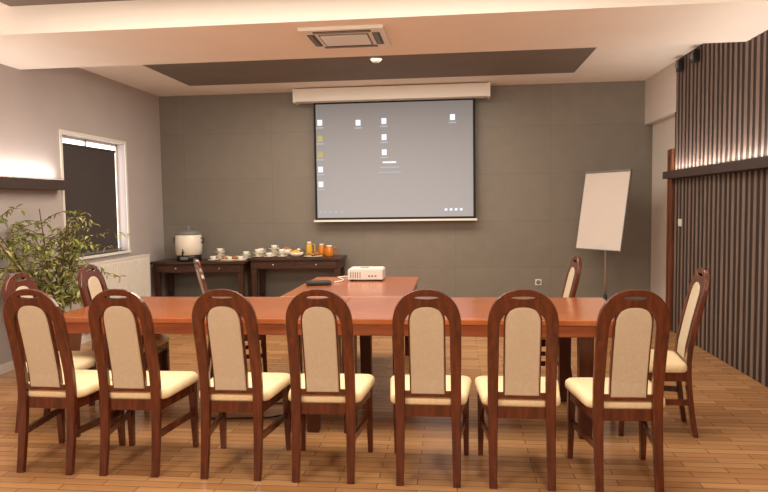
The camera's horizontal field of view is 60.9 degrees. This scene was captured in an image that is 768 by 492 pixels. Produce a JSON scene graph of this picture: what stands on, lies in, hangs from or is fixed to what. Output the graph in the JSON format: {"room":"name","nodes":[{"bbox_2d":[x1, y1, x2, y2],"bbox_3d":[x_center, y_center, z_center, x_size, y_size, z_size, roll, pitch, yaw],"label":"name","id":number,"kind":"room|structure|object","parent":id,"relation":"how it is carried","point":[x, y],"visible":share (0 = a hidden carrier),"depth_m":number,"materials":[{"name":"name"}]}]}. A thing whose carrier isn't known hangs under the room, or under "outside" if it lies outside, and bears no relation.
{"room":"conference room","nodes":[
{"label":"conference room","id":0,"kind":"room"},
{"bbox_2d":[0,0,128,5],"bbox_3d":[-0.713,-1.693,2.589,4.700,0.012,4.200,0,4,6],"label":"ceiling panel","id":1,"kind":"object","parent":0,"point":[8,2],"depth_m":4.84,"materials":[{"name":"white paint"}]},
{"bbox_2d":[0,64,165,364],"bbox_3d":[-3.873,-0.207,3.590,0.300,3.020,11.310,0,4,6],"label":"wall","id":2,"kind":"structure","parent":0,"point":[35,104],"depth_m":6.93,"materials":[{"name":"grey paint"}]},
{"bbox_2d":[0,176,69,189],"bbox_3d":[-3.713,-0.391,3.092,0.130,0.106,7.380,0,4,6],"label":"shelf","id":3,"kind":"object","parent":2,"relation":"attached to","point":[5,182],"visible":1,"depth_m":6.17,"materials":[{"name":"black wood"}]},
{"bbox_2d":[0,333,90,373],"bbox_3d":[-3.697,1.259,3.666,0.015,0.080,11.310,0,4,6],"label":"baseboard","id":4,"kind":"structure","parent":2,"relation":"attached to","point":[8,366],"depth_m":6.01,"materials":[{"name":"white plastic"}]},
{"bbox_2d":[59,129,129,258],"bbox_3d":[-3.289,-0.582,7.514,0.012,1.355,1.380,0,4,6],"label":"trim","id":5,"kind":"structure","parent":2,"relation":"attached to","point":[61,131],"depth_m":7.29,"materials":[{"name":"white plastic"}]},
{"bbox_2d":[62,135,130,259],"bbox_3d":[-3.354,-0.549,7.523,0.180,1.350,1.350,0,4,6],"label":"window","id":6,"kind":"structure","parent":2,"relation":"in","point":[90,166],"depth_m":7.56,"materials":[{"name":"white plastic"}]},
{"bbox_2d":[0,2,702,96],"bbox_3d":[-0.505,-1.786,3.119,7.120,0.100,11.710,0,4,6],"label":"ceiling","id":7,"kind":"structure","parent":0,"point":[622,63],"depth_m":8.03,"materials":[{"name":"paint"}]},
{"bbox_2d":[143,47,596,85],"bbox_3d":[-0.220,-1.975,6.917,4.740,0.012,2.190,0,4,6],"label":"ceiling panel","id":8,"kind":"object","parent":7,"relation":"attached to","point":[544,61],"depth_m":7.30,"materials":[{"name":"paint"}]},
{"bbox_2d":[370,56,381,62],"bbox_3d":[-0.081,-1.936,6.808,0.120,0.055,0.120,0,4,6],"label":"smoke detector","id":9,"kind":"object","parent":7,"relation":"attached to","point":[375,59],"visible":1,"depth_m":6.77,"materials":[{"name":"white plastic"}]},
{"bbox_2d":[0,317,767,491],"bbox_3d":[-0.463,1.327,3.317,7.120,0.100,11.710,0,4,6],"label":"floor","id":10,"kind":"structure","parent":0,"point":[730,451],"depth_m":3.95,"materials":[{"name":"brown wood"}]},
{"bbox_2d":[2,273,96,436],"bbox_3d":[-2.231,0.704,4.442,0.562,1.050,0.476,0,4,6],"label":"dining chair","id":11,"kind":"object","parent":10,"relation":"on","point":[83,360],"visible":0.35,"depth_m":4.37,"materials":[{"name":"brown wood"}]},
{"bbox_2d":[3,289,125,474],"bbox_3d":[-1.879,0.738,3.823,0.476,1.050,0.562,0,4,8],"label":"dining chair","id":12,"kind":"object","parent":10,"relation":"on","point":[68,388],"visible":0.98,"depth_m":3.64,"materials":[{"name":"brown wood"}]},
{"bbox_2d":[0,204,129,350],"bbox_3d":[-3.003,0.385,5.880,1.005,1.524,1.757,1,4,21],"label":"potted ficus","id":13,"kind":"object","parent":10,"relation":"on","point":[65,297],"visible":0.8,"depth_m":5.92,"materials":[{"name":"plant"}]},
{"bbox_2d":[86,254,150,297],"bbox_3d":[-3.170,0.586,7.869,0.120,0.875,1.370,0,4,6],"label":"radiator","id":14,"kind":"object","parent":10,"relation":"on","point":[136,268],"visible":0.44,"depth_m":7.98,"materials":[{"name":"white metal"}]},
{"bbox_2d":[78,264,169,405],"bbox_3d":[-2.006,0.663,5.027,0.562,1.050,0.476,-1,4,4],"label":"dining chair","id":15,"kind":"object","parent":10,"relation":"on","point":[92,282],"visible":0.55,"depth_m":5.00,"materials":[{"name":"brown wood"}]},
{"bbox_2d":[88,289,198,477],"bbox_3d":[-1.396,0.735,3.770,0.476,1.050,0.562,0,4,5],"label":"dining chair","id":16,"kind":"object","parent":10,"relation":"on","point":[131,388],"visible":1,"depth_m":3.60,"materials":[{"name":"brown wood"}]},
{"bbox_2d":[51,297,350,432],"bbox_3d":[-1.241,0.816,4.751,1.887,0.760,0.983,0,4,6],"label":"conference table","id":17,"kind":"object","parent":10,"relation":"on","point":[170,315],"visible":0.2,"depth_m":4.36,"materials":[{"name":"brown wood"}]},
{"bbox_2d":[150,259,251,296],"bbox_3d":[-2.429,0.570,8.871,1.290,0.760,0.520,0,4,6],"label":"buffet table","id":18,"kind":"object","parent":10,"relation":"on","point":[169,266],"visible":0.55,"depth_m":8.64,"materials":[{"name":"brown wood"}]},
{"bbox_2d":[173,226,203,260],"bbox_3d":[-2.636,-0.038,8.813,0.352,0.465,0.352,-4,5,-39],"label":"urn","id":19,"kind":"object","parent":18,"relation":"on","point":[188,243],"visible":0.99,"depth_m":8.67,"materials":[{"name":"white metal"}]},
{"bbox_2d":[208,256,218,260],"bbox_3d":[-2.282,0.166,8.727,0.150,0.060,0.150,0,4,6],"label":"coffee cup","id":20,"kind":"object","parent":18,"relation":"on","point":[212,258],"visible":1,"depth_m":8.70,"materials":[{"name":"white ceramic"}]},
{"bbox_2d":[215,248,224,259],"bbox_3d":[-2.241,0.108,8.921,0.150,0.150,0.150,0,4,6],"label":"coffee cup","id":21,"kind":"object","parent":18,"relation":"on","point":[219,251],"visible":0.84,"depth_m":8.89,"materials":[{"name":"white ceramic"}]},
{"bbox_2d":[221,256,237,260],"bbox_3d":[-2.066,0.162,8.815,0.218,0.049,0.220,0,4,6],"label":"serving tray","id":22,"kind":"object","parent":18,"relation":"on","point":[223,257],"visible":0.91,"depth_m":8.74,"materials":[{"name":"white ceramic"}]},
{"bbox_2d":[235,256,245,260],"bbox_3d":[-1.898,0.166,8.645,0.150,0.060,0.150,0,4,6],"label":"coffee cup","id":23,"kind":"object","parent":18,"relation":"on","point":[240,258],"visible":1,"depth_m":8.62,"materials":[{"name":"white ceramic"}]},
{"bbox_2d":[242,251,250,258],"bbox_3d":[-1.880,0.127,8.903,0.150,0.105,0.150,0,4,6],"label":"coffee cup","id":24,"kind":"object","parent":18,"relation":"on","point":[245,254],"visible":0.87,"depth_m":8.88,"materials":[{"name":"white ceramic"}]},
{"bbox_2d":[193,258,266,378],"bbox_3d":[-1.322,0.618,5.599,0.562,1.050,0.476,-2,4,-22],"label":"dining chair","id":25,"kind":"object","parent":10,"relation":"on","point":[200,275],"visible":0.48,"depth_m":5.49,"materials":[{"name":"brown wood"}]},
{"bbox_2d":[192,289,291,480],"bbox_3d":[-0.816,0.731,3.706,0.476,1.050,0.562,0,4,6],"label":"dining chair","id":26,"kind":"object","parent":10,"relation":"on","point":[232,388],"visible":0.98,"depth_m":3.53,"materials":[{"name":"brown wood"}]},
{"bbox_2d":[211,402,282,419],"bbox_3d":[-0.968,1.183,4.779,0.627,0.012,0.564,-2,4,-23],"label":"cable","id":27,"kind":"object","parent":10,"relation":"on","point":[278,402],"visible":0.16,"depth_m":4.54,"materials":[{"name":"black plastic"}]},
{"bbox_2d":[248,255,346,296],"bbox_3d":[-1.143,0.539,8.768,1.250,0.800,0.460,0,4,6],"label":"buffet table","id":28,"kind":"object","parent":10,"relation":"on","point":[337,262],"visible":0.72,"depth_m":8.56,"materials":[{"name":"brown wood"}]},
{"bbox_2d":[253,249,263,256],"bbox_3d":[-1.681,0.096,8.708,0.150,0.105,0.150,0,4,6],"label":"coffee cup","id":29,"kind":"object","parent":28,"relation":"on","point":[257,252],"visible":1,"depth_m":8.68,"materials":[{"name":"white ceramic"}]},
{"bbox_2d":[258,248,266,255],"bbox_3d":[-1.671,0.085,8.887,0.150,0.105,0.150,0,4,6],"label":"coffee cup","id":30,"kind":"object","parent":28,"relation":"on","point":[262,249],"visible":0.46,"depth_m":8.88,"materials":[{"name":"white ceramic"}]},
{"bbox_2d":[264,253,273,256],"bbox_3d":[-1.524,0.119,8.662,0.150,0.060,0.150,0,4,6],"label":"coffee cup","id":31,"kind":"object","parent":28,"relation":"on","point":[267,254],"visible":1,"depth_m":8.63,"materials":[{"name":"white ceramic"}]},
{"bbox_2d":[269,245,278,255],"bbox_3d":[-1.486,0.063,8.835,0.150,0.150,0.150,0,4,6],"label":"coffee cup","id":32,"kind":"object","parent":28,"relation":"on","point":[273,248],"visible":0.88,"depth_m":8.81,"materials":[{"name":"white ceramic"}]},
{"bbox_2d":[277,249,287,256],"bbox_3d":[-1.354,0.095,8.662,0.150,0.105,0.150,0,4,6],"label":"coffee cup","id":33,"kind":"object","parent":28,"relation":"on","point":[281,252],"visible":1,"depth_m":8.63,"materials":[{"name":"white ceramic"}]},
{"bbox_2d":[283,247,291,255],"bbox_3d":[-1.321,0.071,8.868,0.140,0.125,0.140,0,4,6],"label":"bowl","id":34,"kind":"object","parent":28,"relation":"on","point":[288,249],"visible":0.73,"depth_m":8.83,"materials":[{"name":"white ceramic"}]},
{"bbox_2d":[289,250,303,256],"bbox_3d":[-1.161,0.096,8.671,0.200,0.097,0.200,0,4,6],"label":"fruit bowl","id":35,"kind":"object","parent":28,"relation":"on","point":[296,253],"visible":1,"depth_m":8.62,"materials":[{"name":"white ceramic"}]},
{"bbox_2d":[294,246,302,255],"bbox_3d":[-1.161,0.069,8.861,0.120,0.125,0.120,0,4,6],"label":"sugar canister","id":36,"kind":"object","parent":28,"relation":"on","point":[300,249],"visible":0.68,"depth_m":8.82,"materials":[{"name":"metal"}]},
{"bbox_2d":[306,242,314,254],"bbox_3d":[-1.001,0.036,8.834,0.118,0.190,0.090,2,4,36],"label":"jug","id":37,"kind":"object","parent":28,"relation":"on","point":[309,248],"visible":0.88,"depth_m":8.81,"materials":[{"name":"yellow glass"}]},
{"bbox_2d":[304,252,322,256],"bbox_3d":[-0.935,0.112,8.627,0.260,0.063,0.260,0,4,6],"label":"plate","id":38,"kind":"object","parent":28,"relation":"on","point":[314,254],"visible":1,"depth_m":8.60,"materials":[{"name":"white ceramic"}]},
{"bbox_2d":[318,244,325,255],"bbox_3d":[-0.831,0.050,8.816,0.129,0.160,0.100,2,5,37],"label":"jug","id":39,"kind":"object","parent":28,"relation":"on","point":[321,249],"visible":0.85,"depth_m":8.79,"materials":[{"name":"orange glass"}]},
{"bbox_2d":[325,245,336,256],"bbox_3d":[-0.710,0.066,8.621,0.153,0.150,0.120,2,5,38],"label":"jug","id":40,"kind":"object","parent":28,"relation":"on","point":[329,251],"visible":1,"depth_m":8.59,"materials":[{"name":"orange glass"}]},
{"bbox_2d":[285,289,374,483],"bbox_3d":[-0.314,0.728,3.651,0.476,1.050,0.562,0,4,5],"label":"dining chair","id":41,"kind":"object","parent":10,"relation":"on","point":[321,389],"visible":1,"depth_m":3.47,"materials":[{"name":"brown wood"}]},
{"bbox_2d":[280,277,418,375],"bbox_3d":[-0.235,0.733,5.846,1.030,0.760,1.407,0,4,6],"label":"conference table","id":42,"kind":"object","parent":10,"relation":"on","point":[388,286],"visible":0.37,"depth_m":5.68,"materials":[{"name":"brown wood"}]},
{"bbox_2d":[306,280,331,285],"bbox_3d":[-0.595,0.336,5.934,0.220,0.030,0.172,-1,4,-11],"label":"laptop","id":43,"kind":"object","parent":42,"relation":"on","point":[315,282],"visible":1,"depth_m":5.86,"materials":[{"name":"black plastic"}]},
{"bbox_2d":[334,276,347,282],"bbox_3d":[-0.413,0.311,6.314,0.224,0.024,0.512,1,4,29],"label":"cable","id":44,"kind":"object","parent":42,"relation":"on","point":[339,277],"visible":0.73,"depth_m":6.29,"materials":[{"name":"white plastic"}]},
{"bbox_2d":[348,266,384,280],"bbox_3d":[-0.163,0.263,6.300,0.330,0.118,0.294,0,4,6],"label":"projector","id":45,"kind":"object","parent":42,"relation":"on","point":[362,272],"visible":1,"depth_m":6.16,"materials":[{"name":"white plastic"}]},
{"bbox_2d":[390,289,471,487],"bbox_3d":[0.247,0.724,3.590,0.476,1.050,0.562,0,4,6],"label":"dining chair","id":46,"kind":"object","parent":10,"relation":"on","point":[427,391],"visible":1,"depth_m":3.41,"materials":[{"name":"brown wood"}]},
{"bbox_2d":[336,297,613,438],"bbox_3d":[0.645,0.804,4.545,1.899,0.760,0.983,0,4,6],"label":"conference table","id":47,"kind":"object","parent":10,"relation":"on","point":[371,316],"visible":0.5,"depth_m":4.24,"materials":[{"name":"brown wood"}]},
{"bbox_2d":[475,289,559,490],"bbox_3d":[0.733,0.721,3.537,0.476,1.050,0.562,0,4,7],"label":"dining chair","id":48,"kind":"object","parent":10,"relation":"on","point":[521,392],"visible":1,"depth_m":3.35,"materials":[{"name":"brown wood"}]},
{"bbox_2d":[541,256,581,377],"bbox_3d":[1.292,0.603,5.274,0.562,1.050,0.476,-1,4,4],"label":"dining chair","id":49,"kind":"object","parent":10,"relation":"on","point":[572,278],"visible":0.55,"depth_m":5.15,"materials":[{"name":"brown wood"}]},
{"bbox_2d":[575,169,632,300],"bbox_3d":[2.636,0.009,7.956,0.556,1.853,0.700,-3,4,-30],"label":"easel","id":50,"kind":"object","parent":10,"relation":"on","point":[605,199],"visible":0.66,"depth_m":7.92,"materials":[{"name":"paper"}]},
{"bbox_2d":[565,289,669,491],"bbox_3d":[1.254,0.718,3.479,0.476,1.050,0.562,-1,4,4],"label":"dining chair","id":51,"kind":"object","parent":10,"relation":"on","point":[628,394],"visible":1,"depth_m":3.30,"materials":[{"name":"brown wood"}]},
{"bbox_2d":[609,268,709,437],"bbox_3d":[1.784,0.662,4.244,0.562,1.050,0.476,0,4,12],"label":"dining chair","id":52,"kind":"object","parent":10,"relation":"on","point":[679,361],"visible":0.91,"depth_m":4.08,"materials":[{"name":"brown wood"}]},
{"bbox_2d":[0,0,767,69],"bbox_3d":[-0.222,-1.764,5.237,6.620,0.220,1.170,0,4,6],"label":"ceiling beam","id":53,"kind":"structure","parent":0,"point":[131,32],"depth_m":4.91,"materials":[{"name":"white paint"}]},
{"bbox_2d":[298,24,390,49],"bbox_3d":[-0.294,-1.627,5.128,0.640,0.038,0.600,0,4,6],"label":"air conditioner","id":54,"kind":"object","parent":53,"relation":"attached to","point":[354,36],"depth_m":5.02,"materials":[{"name":"white plastic"}]},
{"bbox_2d":[159,81,652,298],"bbox_3d":[0.140,-0.600,8.927,7.120,3.020,0.200,0,4,6],"label":"wall","id":55,"kind":"structure","parent":0,"point":[238,170],"depth_m":8.78,"materials":[{"name":"paint"}]},
{"bbox_2d":[293,82,489,221],"bbox_3d":[0.103,-1.206,8.630,2.560,1.757,0.320,0,4,6],"label":"projection screen","id":56,"kind":"object","parent":55,"relation":"attached to","point":[403,152],"visible":1,"depth_m":8.63,"materials":[{"name":"white plastic"}]},
{"bbox_2d":[535,279,540,284],"bbox_3d":[2.051,0.482,8.681,0.080,0.080,0.015,0,4,6],"label":"wall socket","id":57,"kind":"object","parent":55,"relation":"attached to","point":[537,281],"visible":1,"depth_m":8.67,"materials":[{"name":"white plastic"}]},
{"bbox_2d":[645,60,676,124],"bbox_3d":[3.338,-1.804,7.799,0.100,0.560,1.190,0,4,6],"label":"wall","id":58,"kind":"structure","parent":0,"point":[660,88],"depth_m":7.75,"materials":[{"name":"white paint"}]},
{"bbox_2d":[651,116,674,301],"bbox_3d":[2.956,-0.252,2.841,0.200,3.020,11.310,0,4,6],"label":"wall","id":59,"kind":"structure","parent":0,"point":[663,140],"depth_m":8.12,"materials":[{"name":"white paint"}]},
{"bbox_2d":[665,148,674,330],"bbox_3d":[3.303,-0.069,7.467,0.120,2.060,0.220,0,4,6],"label":"door","id":60,"kind":"structure","parent":59,"relation":"in","point":[671,153],"depth_m":7.40,"materials":[{"name":"brown wood"}]},
{"bbox_2d":[672,30,767,386],"bbox_3d":[2.825,-0.262,3.026,0.100,3.020,8.650,0,4,6],"label":"wall panel","id":61,"kind":"object","parent":59,"relation":"attached to","point":[721,114],"visible":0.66,"depth_m":5.90,"materials":[{"name":"wood"}]},
{"bbox_2d":[675,59,683,71],"bbox_3d":[3.160,-1.931,6.989,0.075,0.120,0.090,0,4,6],"label":"wall speaker","id":62,"kind":"object","parent":61,"relation":"attached to","point":[679,65],"visible":1,"depth_m":6.95,"materials":[{"name":"black plastic"}]},
{"bbox_2d":[690,49,699,62],"bbox_3d":[3.112,-1.902,6.543,0.075,0.120,0.090,0,4,6],"label":"wall speaker","id":63,"kind":"object","parent":61,"relation":"attached to","point":[695,54],"visible":1,"depth_m":6.50,"materials":[{"name":"black plastic"}]},
{"bbox_2d":[662,156,767,178],"bbox_3d":[2.762,-0.514,3.017,0.220,0.086,8.650,0,4,6],"label":"shelf","id":64,"kind":"object","parent":61,"relation":"attached to","point":[758,163],"visible":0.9,"depth_m":5.74,"materials":[{"name":"black wood"}]}
]}

